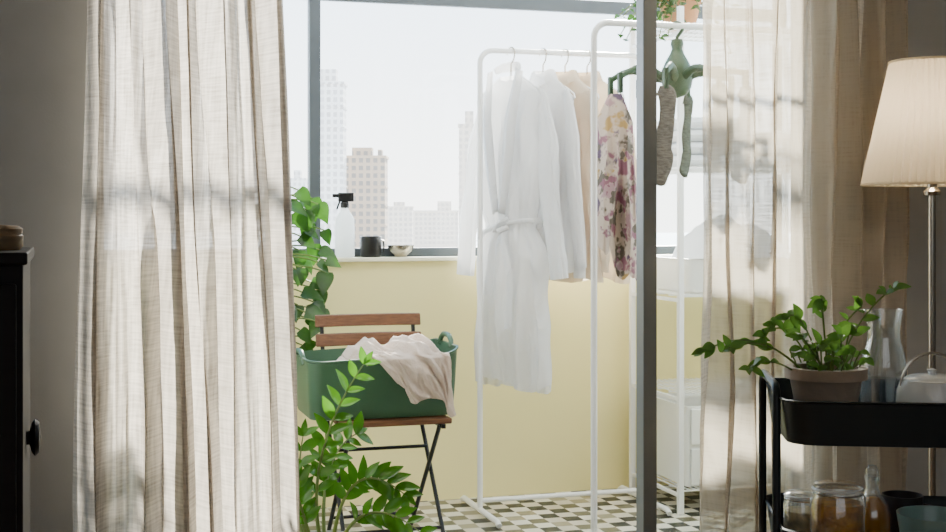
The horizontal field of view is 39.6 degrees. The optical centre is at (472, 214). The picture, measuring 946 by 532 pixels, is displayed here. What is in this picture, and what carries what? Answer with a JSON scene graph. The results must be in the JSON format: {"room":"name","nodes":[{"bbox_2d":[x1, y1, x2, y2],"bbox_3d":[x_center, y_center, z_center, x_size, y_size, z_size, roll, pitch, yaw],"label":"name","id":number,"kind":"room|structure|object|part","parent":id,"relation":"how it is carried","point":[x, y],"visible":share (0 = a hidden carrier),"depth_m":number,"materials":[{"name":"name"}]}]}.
{"room":"living room","nodes":[
{"label":"living room","id":0,"kind":"room"},
{"bbox_2d":[0,0,87,531],"bbox_3d":[-1.940,-0.130,2.928,2.150,2.500,0.120,0,0,-17],"label":"wall","id":1,"kind":"structure","parent":0,"point":[43,43],"depth_m":3.15,"materials":[{"name":"grey paint"}]},
{"bbox_2d":[293,261,702,507],"bbox_3d":[-0.329,0.650,5.183,3.750,0.940,0.151,0,0,-17],"label":"wall","id":2,"kind":"structure","parent":0,"point":[534,443],"depth_m":5.26,"materials":[{"name":"yellow paint"}]},
{"bbox_2d":[293,254,671,262],"bbox_3d":[-0.325,0.172,5.171,3.550,0.016,0.176,0,0,-17],"label":"window sill","id":3,"kind":"structure","parent":2,"relation":"on","point":[407,258],"depth_m":5.09,"materials":[{"name":"beige paint"}]},
{"bbox_2d":[332,193,354,256],"bbox_3d":[-0.497,0.038,5.090,0.076,0.250,0.076,0,0,28],"label":"spray bottle","id":4,"kind":"object","parent":3,"relation":"on","point":[344,221],"visible":0.98,"depth_m":5.06,"materials":[{"name":"white plastic"}]},
{"bbox_2d":[360,236,384,256],"bbox_3d":[-0.399,0.123,5.120,0.084,0.080,0.084,0,0,28],"label":"mug","id":5,"kind":"object","parent":3,"relation":"on","point":[370,246],"visible":1,"depth_m":5.08,"materials":[{"name":"black ceramic"}]},
{"bbox_2d":[387,245,413,256],"bbox_3d":[-0.284,0.141,5.155,0.106,0.045,0.106,0,0,-17],"label":"bowl","id":6,"kind":"object","parent":3,"relation":"on","point":[397,250],"visible":1,"depth_m":5.12,"materials":[{"name":"beige ceramic"}]},
{"bbox_2d":[292,0,702,256],"bbox_3d":[-0.336,-0.733,5.207,3.550,1.794,0.061,0,0,-17],"label":"window","id":7,"kind":"structure","parent":2,"relation":"in","point":[313,6],"depth_m":5.18,"materials":[{"name":"grey metal"}]},
{"bbox_2d":[301,484,699,531],"bbox_3d":[-0.087,1.170,4.394,3.750,0.100,1.840,0,0,-17],"label":"floor","id":8,"kind":"structure","parent":0,"point":[615,512],"depth_m":4.91,"materials":[{"name":"tile"}]},
{"bbox_2d":[291,186,341,350],"bbox_3d":[-0.748,0.507,4.733,0.494,1.226,0.270,0,0,-34],"label":"climbing plant","id":9,"kind":"object","parent":8,"relation":"on","point":[307,209],"visible":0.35,"depth_m":4.75,"materials":[{"name":"green plant"}]},
{"bbox_2d":[298,346,436,531],"bbox_3d":[-0.413,0.758,3.869,0.555,0.725,0.369,0,0,-17],"label":"plant","id":10,"kind":"object","parent":8,"relation":"on","point":[329,487],"visible":0.77,"depth_m":3.85,"materials":[{"name":"green plant"}]},
{"bbox_2d":[315,313,451,531],"bbox_3d":[-0.309,0.734,4.451,0.380,0.766,0.490,0,0,-17],"label":"folding chair","id":11,"kind":"object","parent":8,"relation":"on","point":[323,340],"visible":0.5,"depth_m":4.58,"materials":[{"name":"brown wood"}]},
{"bbox_3d":[-0.465,0.738,4.399,0.015,0.758,0.480,0,0,-17],"label":"leg","id":12,"kind":"part","parent":11,"relation":"part of","materials":[{"name":"black metal"}]},
{"bbox_3d":[-0.449,0.899,4.404,0.014,0.437,0.401,0,0,-17],"label":"leg","id":13,"kind":"part","parent":11,"relation":"part of","materials":[{"name":"black metal"}]},
{"bbox_2d":[296,331,457,420],"bbox_3d":[-0.332,0.530,4.408,0.522,0.265,0.362,0,0,-17],"label":"laundry basket","id":14,"kind":"object","parent":11,"relation":"on","point":[382,397],"visible":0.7,"depth_m":4.25,"materials":[{"name":"green plastic"}]},
{"bbox_3d":[-0.571,0.464,4.335,0.022,0.050,0.156,0,0,-17],"label":"handle","id":15,"kind":"part","parent":14,"relation":"part of","materials":[{"name":"green plastic"}]},
{"bbox_2d":[336,333,455,416],"bbox_3d":[-0.321,0.525,4.368,0.455,0.261,0.379,0,0,-17],"label":"cloth","id":16,"kind":"object","parent":14,"relation":"in","point":[414,362],"visible":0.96,"depth_m":4.25,"materials":[{"name":"beige fabric"}]},
{"bbox_3d":[-0.093,0.422,4.481,0.022,0.050,0.156,0,0,-17],"label":"handle","id":17,"kind":"part","parent":14,"relation":"part of","materials":[{"name":"green plastic"}]},
{"bbox_3d":[-0.303,0.673,4.433,0.370,0.018,0.400,0,0,-17],"label":"seat","id":18,"kind":"part","parent":11,"relation":"part of","materials":[{"name":"brown wood"}]},
{"bbox_3d":[-0.166,0.899,4.490,0.014,0.437,0.401,0,0,-17],"label":"leg","id":19,"kind":"part","parent":11,"relation":"part of","materials":[{"name":"black metal"}]},
{"bbox_3d":[-0.150,0.738,4.495,0.015,0.758,0.480,0,0,-17],"label":"leg","id":20,"kind":"part","parent":11,"relation":"part of","materials":[{"name":"black metal"}]},
{"bbox_2d":[460,48,671,527],"bbox_3d":[0.344,0.246,4.996,0.686,1.743,0.469,0,0,-17],"label":"clothes rack","id":21,"kind":"object","parent":8,"relation":"on","point":[478,506],"visible":0.72,"depth_m":4.90,"materials":[{"name":"white metal"}]},
{"bbox_2d":[483,47,546,97],"bbox_3d":[0.143,-0.527,4.935,0.356,0.210,0.006,0,0,44],"label":"clothes hanger","id":22,"kind":"object","parent":21,"relation":"hanging from","point":[513,48],"visible":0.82,"depth_m":4.92,"materials":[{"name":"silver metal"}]},
{"bbox_2d":[456,61,567,393],"bbox_3d":[0.134,0.044,4.922,0.558,1.245,0.153,0,0,42],"label":"bathrobe","id":23,"kind":"object","parent":22,"relation":"hanging from","point":[521,147],"visible":0.84,"depth_m":4.85,"materials":[{"name":"white fabric"}]},
{"bbox_2d":[539,48,575,99],"bbox_3d":[0.265,-0.527,4.972,0.006,0.210,0.356,0,0,-39],"label":"clothes hanger","id":24,"kind":"object","parent":21,"relation":"hanging from","point":[541,48],"visible":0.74,"depth_m":4.96,"materials":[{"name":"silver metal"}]},
{"bbox_2d":[529,69,586,278],"bbox_3d":[0.269,-0.159,4.968,0.086,0.782,0.447,0,0,-39],"label":"dress shirt","id":25,"kind":"object","parent":24,"relation":"hanging from","point":[560,99],"visible":0.38,"depth_m":4.83,"materials":[{"name":"white fabric"}]},
{"bbox_2d":[561,49,599,99],"bbox_3d":[0.350,-0.527,4.998,0.006,0.210,0.356,0,0,-42],"label":"clothes hanger","id":26,"kind":"object","parent":21,"relation":"hanging from","point":[563,49],"visible":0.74,"depth_m":4.99,"materials":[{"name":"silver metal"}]},
{"bbox_2d":[549,70,610,282],"bbox_3d":[0.351,-0.145,4.997,0.084,0.809,0.448,0,0,-42],"label":"blouse","id":27,"kind":"object","parent":26,"relation":"hanging from","point":[570,79],"visible":0.24,"depth_m":4.89,"materials":[{"name":"beige fabric"}]},
{"bbox_2d":[582,50,624,99],"bbox_3d":[0.436,-0.527,5.024,0.356,0.210,0.006,0,0,42],"label":"clothes hanger","id":28,"kind":"object","parent":21,"relation":"hanging from","point":[585,50],"visible":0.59,"depth_m":5.01,"materials":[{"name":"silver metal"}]},
{"bbox_2d":[578,71,635,283],"bbox_3d":[0.436,-0.145,5.024,0.447,0.808,0.087,0,0,42],"label":"blouse","id":29,"kind":"object","parent":28,"relation":"hanging from","point":[602,86],"visible":0.04,"depth_m":4.95,"materials":[{"name":"beige fabric"}]},
{"bbox_2d":[591,19,702,531],"bbox_3d":[0.759,0.246,4.302,0.801,1.743,0.469,0,0,-17],"label":"clothes rack","id":30,"kind":"object","parent":8,"relation":"on","point":[621,23],"visible":0.47,"depth_m":4.18,"materials":[{"name":"white metal"}]},
{"bbox_2d":[608,21,702,97],"bbox_3d":[0.663,-0.505,4.273,0.424,0.252,0.427,0,0,-4],"label":"dryer","id":31,"kind":"object","parent":30,"relation":"hanging from","point":[677,72],"visible":0.59,"depth_m":4.23,"materials":[{"name":"green plastic"}]},
{"bbox_2d":[597,94,635,279],"bbox_3d":[0.470,-0.077,4.327,0.146,0.643,0.168,0,0,22],"label":"floral blouse","id":32,"kind":"object","parent":31,"relation":"hanging from","point":[616,177],"visible":0.81,"depth_m":4.29,"materials":[{"name":"fabric"}]},
{"bbox_3d":[0.546,-0.454,4.311,0.203,0.060,0.029,0,0,18],"label":"arm","id":33,"kind":"part","parent":31,"relation":"part of","materials":[{"name":"green plastic"}]},
{"bbox_3d":[0.555,-0.452,4.218,0.203,0.067,0.029,0,0,-27],"label":"arm","id":34,"kind":"part","parent":31,"relation":"part of","materials":[{"name":"green plastic"}]},
{"bbox_2d":[657,85,675,185],"bbox_3d":[0.584,-0.246,4.063,0.092,0.314,0.018,0,0,-6],"label":"sock","id":35,"kind":"object","parent":31,"relation":"hanging from","point":[667,96],"visible":0.88,"depth_m":4.06,"materials":[{"name":"brown fabric"}]},
{"bbox_3d":[0.626,-0.452,4.159,0.029,0.066,0.204,0,0,18],"label":"arm","id":36,"kind":"part","parent":31,"relation":"part of","materials":[{"name":"green plastic"}]},
{"bbox_2d":[679,95,692,177],"bbox_3d":[0.726,-0.270,4.475,0.018,0.286,0.090,0,0,39],"label":"sock","id":37,"kind":"object","parent":31,"relation":"hanging from","point":[684,167],"visible":1,"depth_m":4.47,"materials":[{"name":"green fabric"}]},
{"bbox_3d":[0.716,-0.452,4.166,0.057,0.058,0.202,0,0,-17],"label":"arm","id":38,"kind":"part","parent":31,"relation":"part of","materials":[{"name":"green plastic"}]},
{"bbox_3d":[0.777,-0.452,4.237,0.176,0.048,0.133,0,0,-17],"label":"arm","id":39,"kind":"part","parent":31,"relation":"part of","materials":[{"name":"green plastic"}]},
{"bbox_2d":[629,6,702,514],"bbox_3d":[1.045,0.170,5.221,0.722,1.900,0.462,0,0,-17],"label":"shelving unit","id":40,"kind":"object","parent":8,"relation":"on","point":[680,294],"visible":0.15,"depth_m":4.95,"materials":[{"name":"white metal"}]},
{"bbox_3d":[0.646,0.170,5.329,0.022,1.900,0.022,0,0,-17],"label":"post","id":41,"kind":"part","parent":40,"relation":"part of","materials":[{"name":"white metal"}]},
{"bbox_3d":[0.711,-0.680,5.119,0.012,0.012,0.420,0,0,-17],"label":"rail","id":42,"kind":"part","parent":40,"relation":"part of","materials":[{"name":"white metal"}]},
{"bbox_3d":[0.711,0.320,5.119,0.012,0.012,0.420,0,0,-17],"label":"rail","id":43,"kind":"part","parent":40,"relation":"part of","materials":[{"name":"white metal"}]},
{"bbox_3d":[0.711,0.690,5.119,0.012,0.012,0.420,0,0,-17],"label":"rail","id":44,"kind":"part","parent":40,"relation":"part of","materials":[{"name":"white metal"}]},
{"bbox_3d":[0.711,1.050,5.119,0.012,0.012,0.420,0,0,-17],"label":"rail","id":45,"kind":"part","parent":40,"relation":"part of","materials":[{"name":"white metal"}]},
{"bbox_2d":[614,0,701,40],"bbox_3d":[0.824,-0.759,5.121,0.616,0.263,0.342,0,0,-17],"label":"trailing plant","id":46,"kind":"object","parent":40,"relation":"on","point":[668,8],"visible":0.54,"depth_m":5.07,"materials":[{"name":"green plant"}]},
{"bbox_3d":[0.809,-0.785,5.139,0.167,0.120,0.167,0,0,-17],"label":"pot","id":47,"kind":"part","parent":46,"relation":"part of","materials":[{"name":"orange ceramic"}]},
{"bbox_3d":[1.045,1.034,5.221,0.680,0.011,0.430,0,0,-17],"label":"wire shelf","id":48,"kind":"part","parent":40,"relation":"part of","materials":[{"name":"white metal"}]},
{"bbox_2d":[657,392,700,486],"bbox_3d":[1.031,0.874,5.199,0.580,0.300,0.414,0,0,-17],"label":"storage box","id":49,"kind":"object","parent":40,"relation":"on","point":[666,407],"visible":0.26,"depth_m":5.06,"materials":[{"name":"white paint"}]},
{"bbox_3d":[1.083,0.949,5.028,0.550,0.135,0.012,0,0,-17],"label":"drawer","id":50,"kind":"part","parent":49,"relation":"part of","materials":[{"name":"white paint"}]},
{"bbox_3d":[1.083,0.799,5.028,0.550,0.135,0.012,0,0,-17],"label":"drawer","id":51,"kind":"part","parent":49,"relation":"part of","materials":[{"name":"white paint"}]},
{"bbox_3d":[1.045,0.673,5.221,0.680,0.011,0.430,0,0,-17],"label":"wire shelf","id":52,"kind":"part","parent":40,"relation":"part of","materials":[{"name":"white metal"}]},
{"bbox_2d":[657,255,702,292],"bbox_3d":[1.029,0.230,5.206,0.600,0.130,0.420,0,0,-17],"label":"storage bin","id":53,"kind":"object","parent":40,"relation":"on","point":[666,265],"visible":0.21,"depth_m":5.05,"materials":[{"name":"white paint"}]},
{"bbox_2d":[671,222,703,258],"bbox_3d":[1.026,0.093,5.215,0.518,0.194,0.336,0,0,-17],"label":"pile","id":54,"kind":"object","parent":53,"relation":"in","point":[694,240],"visible":0.12,"depth_m":5.12,"materials":[{"name":"white fabric"}]},
{"bbox_3d":[1.045,-0.717,5.221,0.680,0.011,0.430,0,0,-17],"label":"wire shelf","id":55,"kind":"part","parent":40,"relation":"part of","materials":[{"name":"white metal"}]},
{"bbox_3d":[1.045,0.303,5.221,0.680,0.011,0.430,0,0,-17],"label":"wire shelf","id":56,"kind":"part","parent":40,"relation":"part of","materials":[{"name":"white metal"}]},
{"bbox_3d":[0.775,0.170,4.909,0.022,1.900,0.022,0,0,-17],"label":"post","id":57,"kind":"part","parent":40,"relation":"part of","materials":[{"name":"white metal"}]},
{"bbox_3d":[1.045,-0.176,5.221,0.680,0.011,0.430,0,0,-17],"label":"wire shelf","id":58,"kind":"part","parent":40,"relation":"part of","materials":[{"name":"white metal"}]},
{"bbox_2d":[672,155,702,166],"bbox_3d":[0.883,-0.208,5.171,0.280,0.048,0.340,0,0,-17],"label":"folded towel","id":59,"kind":"object","parent":40,"relation":"on","point":[696,160],"visible":0.06,"depth_m":4.99,"materials":[{"name":"white fabric"}]},
{"bbox_2d":[671,142,702,155],"bbox_3d":[0.883,-0.256,5.171,0.280,0.048,0.340,0,0,-17],"label":"folded towel","id":60,"kind":"object","parent":59,"relation":"on","point":[695,146],"visible":0.03,"depth_m":5.00,"materials":[{"name":"white fabric"}]},
{"bbox_2d":[672,129,702,142],"bbox_3d":[0.883,-0.304,5.171,0.280,0.048,0.340,0,0,-17],"label":"folded towel","id":61,"kind":"object","parent":60,"relation":"on","point":[696,134],"visible":0.04,"depth_m":5.00,"materials":[{"name":"white fabric"}]},
{"bbox_2d":[657,117,702,130],"bbox_3d":[0.883,-0.352,5.171,0.280,0.048,0.340,0,0,-17],"label":"folded towel","id":62,"kind":"object","parent":61,"relation":"on","point":[696,122],"visible":0.08,"depth_m":4.99,"materials":[{"name":"white fabric"}]},
{"bbox_2d":[906,0,945,495],"bbox_3d":[1.957,-0.130,4.120,2.100,2.500,0.120,0,0,-17],"label":"wall","id":63,"kind":"structure","parent":0,"point":[926,18],"depth_m":3.86,"materials":[{"name":"grey paint"}]},
{"bbox_2d":[636,0,656,531],"bbox_3d":[0.741,-0.005,3.758,0.576,2.250,0.050,0,0,-17],"label":"door","id":64,"kind":"structure","parent":63,"relation":"in","point":[646,10],"depth_m":3.66,"materials":[{"name":"metal"}]},
{"bbox_3d":[0.808,1.170,0.867,6.200,0.100,5.430,0,0,-17],"label":"floor","id":65,"kind":"structure","parent":0,"visible":0},
{"bbox_2d":[0,247,40,531],"bbox_3d":[-1.014,0.590,2.214,0.545,1.060,0.400,0,0,-17],"label":"base cabinet","id":66,"kind":"object","parent":65,"relation":"on","point":[17,437],"visible":1,"depth_m":2.10,"materials":[{"name":"black laminate"}]},
{"bbox_3d":[-0.969,0.590,2.026,0.500,0.960,0.014,0,0,-17],"label":"door","id":67,"kind":"part","parent":66,"relation":"part of","materials":[{"name":"black laminate"}]},
{"bbox_2d":[0,225,23,249],"bbox_3d":[-0.802,0.038,2.241,0.068,0.043,0.068,0,0,-17],"label":"lidded jar","id":68,"kind":"object","parent":66,"relation":"on","point":[11,238],"visible":1,"depth_m":2.22,"materials":[{"name":"brown wood"}]},
{"bbox_3d":[-0.802,0.024,2.241,0.066,0.015,0.066,0,0,-17],"label":"lid","id":69,"kind":"part","parent":68,"relation":"part of","materials":[{"name":"brown wood"}]},
{"bbox_3d":[-0.760,0.385,2.275,0.024,0.064,0.064,0,0,-17],"label":"knob","id":70,"kind":"part","parent":66,"relation":"part of","materials":[{"name":"black metal"}]},
{"bbox_2d":[759,369,945,531],"bbox_3d":[0.820,0.719,2.585,0.496,0.803,0.358,0,0,6],"label":"trolley","id":71,"kind":"object","parent":65,"relation":"on","point":[876,420],"visible":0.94,"depth_m":2.44,"materials":[{"name":"black metal"}]},
{"bbox_3d":[0.588,0.684,2.609,0.016,0.733,0.245,0,0,6],"label":"frame","id":72,"kind":"part","parent":71,"relation":"part of","materials":[{"name":"black metal"}]},
{"bbox_2d":[691,281,910,401],"bbox_3d":[0.628,0.276,2.550,0.341,0.295,0.283,0,0,-38],"label":"herb plant","id":73,"kind":"object","parent":71,"relation":"on","point":[833,379],"visible":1,"depth_m":2.53,"materials":[{"name":"green plant"}]},
{"bbox_3d":[0.690,0.360,2.570,0.158,0.126,0.158,0,0,0],"label":"pot","id":74,"kind":"part","parent":73,"relation":"part of","materials":[{"name":"ceramic"}]},
{"bbox_2d":[784,491,820,531],"bbox_3d":[0.647,0.602,2.576,0.077,0.122,0.072,0,0,-23],"label":"jar","id":75,"kind":"object","parent":71,"relation":"on","point":[796,518],"visible":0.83,"depth_m":2.55,"materials":[{"name":"clear glass"}]},
{"bbox_2d":[811,479,865,531],"bbox_3d":[0.695,0.586,2.496,0.107,0.155,0.100,0,0,-23],"label":"jar","id":76,"kind":"object","parent":71,"relation":"on","point":[829,513],"visible":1,"depth_m":2.46,"materials":[{"name":"clear glass"}]},
{"bbox_3d":[0.692,0.513,2.495,0.092,0.009,0.092,0,0,-23],"label":"lid","id":77,"kind":"part","parent":76,"relation":"part of","materials":[{"name":"clear glass"}]},
{"bbox_2d":[765,493,945,531],"bbox_3d":[0.820,0.629,2.585,0.460,0.085,0.358,0,0,6],"label":"tray","id":78,"kind":"object","parent":71,"relation":"on","point":[776,522],"depth_m":2.74,"materials":[{"name":"black metal"}]},
{"bbox_2d":[765,378,945,447],"bbox_3d":[0.820,0.388,2.585,0.460,0.088,0.358,0,0,6],"label":"tray","id":79,"kind":"object","parent":71,"relation":"on","point":[876,420],"depth_m":2.43,"materials":[{"name":"black metal"}]},
{"bbox_2d":[861,470,889,531],"bbox_3d":[0.778,0.575,2.560,0.070,0.176,0.070,0,0,0],"label":"oil bottle","id":80,"kind":"object","parent":71,"relation":"on","point":[876,518],"visible":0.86,"depth_m":2.53,"materials":[{"name":"clear glass"}]},
{"bbox_2d":[882,490,933,531],"bbox_3d":[0.865,0.611,2.620,0.097,0.105,0.080,0,0,34],"label":"mug","id":81,"kind":"object","parent":71,"relation":"on","point":[896,499],"visible":0.51,"depth_m":2.60,"materials":[{"name":"black ceramic"}]},
{"bbox_2d":[896,351,945,402],"bbox_3d":[0.882,0.341,2.476,0.165,0.165,0.132,0,0,31],"label":"teapot","id":82,"kind":"object","parent":71,"relation":"on","point":[930,387],"visible":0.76,"depth_m":2.45,"materials":[{"name":"white ceramic"}]},
{"bbox_3d":[0.868,0.291,2.485,0.122,0.065,0.006,0,0,0],"label":"handle","id":83,"kind":"part","parent":82,"relation":"part of","materials":[{"name":"silver metal"}]},
{"bbox_3d":[0.868,0.299,2.485,0.100,0.021,0.100,0,0,0],"label":"lid","id":84,"kind":"part","parent":82,"relation":"part of","materials":[{"name":"white ceramic"}]},
{"bbox_2d":[896,505,945,531],"bbox_3d":[0.874,0.614,2.487,0.140,0.098,0.140,0,0,0],"label":"serving bowl","id":85,"kind":"object","parent":71,"relation":"on","point":[918,518],"visible":1,"depth_m":2.52,"materials":[{"name":"green ceramic"}]},
{"bbox_2d":[860,56,945,495],"bbox_3d":[1.169,0.363,3.345,0.351,1.513,0.351,0,0,-17],"label":"floor lamp","id":86,"kind":"object","parent":65,"relation":"on","point":[907,147],"visible":1,"depth_m":3.26,"materials":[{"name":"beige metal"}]},
{"bbox_3d":[1.169,-0.078,3.345,0.351,0.006,0.351,0,0,-17],"label":"shade trim","id":87,"kind":"part","parent":86,"relation":"part of","materials":[{"name":"fabric"}]},
{"bbox_3d":[1.169,-0.234,3.345,0.348,0.314,0.348,0,0,-17],"label":"lamp shade","id":88,"kind":"part","parent":86,"relation":"part of","materials":[{"name":"fabric"}]},
{"bbox_3d":[1.169,-0.390,3.345,0.214,0.006,0.214,0,0,-17],"label":"shade trim","id":89,"kind":"part","parent":86,"relation":"part of","materials":[{"name":"fabric"}]},
{"bbox_2d":[923,184,940,194],"bbox_3d":[1.169,-0.110,3.345,0.044,0.120,0.044,0,0,-17],"label":"socket","id":90,"kind":"object","parent":86,"relation":"attached to","point":[931,189],"depth_m":3.33,"materials":[{"name":"silver metal"}]},
{"bbox_3d":[0.808,-1.430,0.867,6.200,0.100,5.430,0,0,-17],"label":"ceiling","id":91,"kind":"structure","parent":0,"visible":0},
{"bbox_3d":[0.167,-1.311,3.374,2.600,0.138,0.030,0,0,-17],"label":"rail","id":92,"kind":"object","parent":91,"relation":"attached to","visible":0},
{"bbox_2d":[73,0,299,531],"bbox_3d":[-0.669,-0.068,3.106,0.534,2.345,0.189,0,0,-17],"label":"curtain","id":93,"kind":"object","parent":92,"relation":"hanging from","point":[185,380],"visible":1,"depth_m":3.10,"materials":[{"name":"fabric"}]},
{"bbox_2d":[699,0,909,531],"bbox_3d":[0.910,-0.068,3.605,0.669,2.345,0.128,0,0,-17],"label":"curtain","id":94,"kind":"object","parent":92,"relation":"hanging from","point":[792,89],"visible":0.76,"depth_m":3.59,"materials":[{"name":"fabric"}]},
{"label":"outside","id":95,"kind":"structure","parent":0,"visible":0},
{"bbox_2d":[458,233,687,246],"bbox_3d":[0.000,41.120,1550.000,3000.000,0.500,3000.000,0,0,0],"label":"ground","id":96,"kind":"structure","parent":95,"point":[663,239],"depth_m":2192.04,"materials":[{"name":"white"}]},
{"bbox_2d":[291,170,306,247],"bbox_3d":[-108.980,6.655,808.000,14.594,68.329,17.200,0,0,0],"label":"apartment building","id":97,"kind":"structure","parent":96,"relation":"on","point":[297,182],"depth_m":799.93,"materials":[{"name":"white concrete"}]},
{"bbox_2d":[321,69,347,247],"bbox_3d":[-66.438,-13.099,608.000,15.355,107.837,17.200,0,0,0],"label":"apartment building","id":98,"kind":"structure","parent":96,"relation":"on","point":[333,91],"depth_m":600.00,"materials":[{"name":"white concrete"}]},
{"bbox_2d":[346,148,388,247],"bbox_3d":[-50.959,4.362,630.000,20.074,72.915,21.200,0,0,0],"label":"apartment building","id":99,"kind":"structure","parent":96,"relation":"on","point":[366,172],"depth_m":619.96,"materials":[{"name":"white concrete"}]},
{"bbox_2d":[388,202,413,244],"bbox_3d":[-51.027,15.913,910.000,19.693,49.814,21.200,0,0,0],"label":"apartment building","id":100,"kind":"structure","parent":96,"relation":"on","point":[400,216],"depth_m":900.05,"materials":[{"name":"white concrete"}]},
{"bbox_2d":[413,201,458,246],"bbox_3d":[-28.919,15.168,1008.000,36.208,51.303,17.200,0,0,0],"label":"apartment building","id":101,"kind":"structure","parent":96,"relation":"on","point":[439,227],"depth_m":999.92,"materials":[{"name":"white concrete"}]},
{"bbox_2d":[458,111,476,246],"bbox_3d":[-2.930,-7.396,708.000,10.256,96.432,17.200,0,0,0],"label":"apartment building","id":102,"kind":"structure","parent":96,"relation":"on","point":[465,130],"depth_m":699.93,"materials":[{"name":"white concrete"}]}
]}

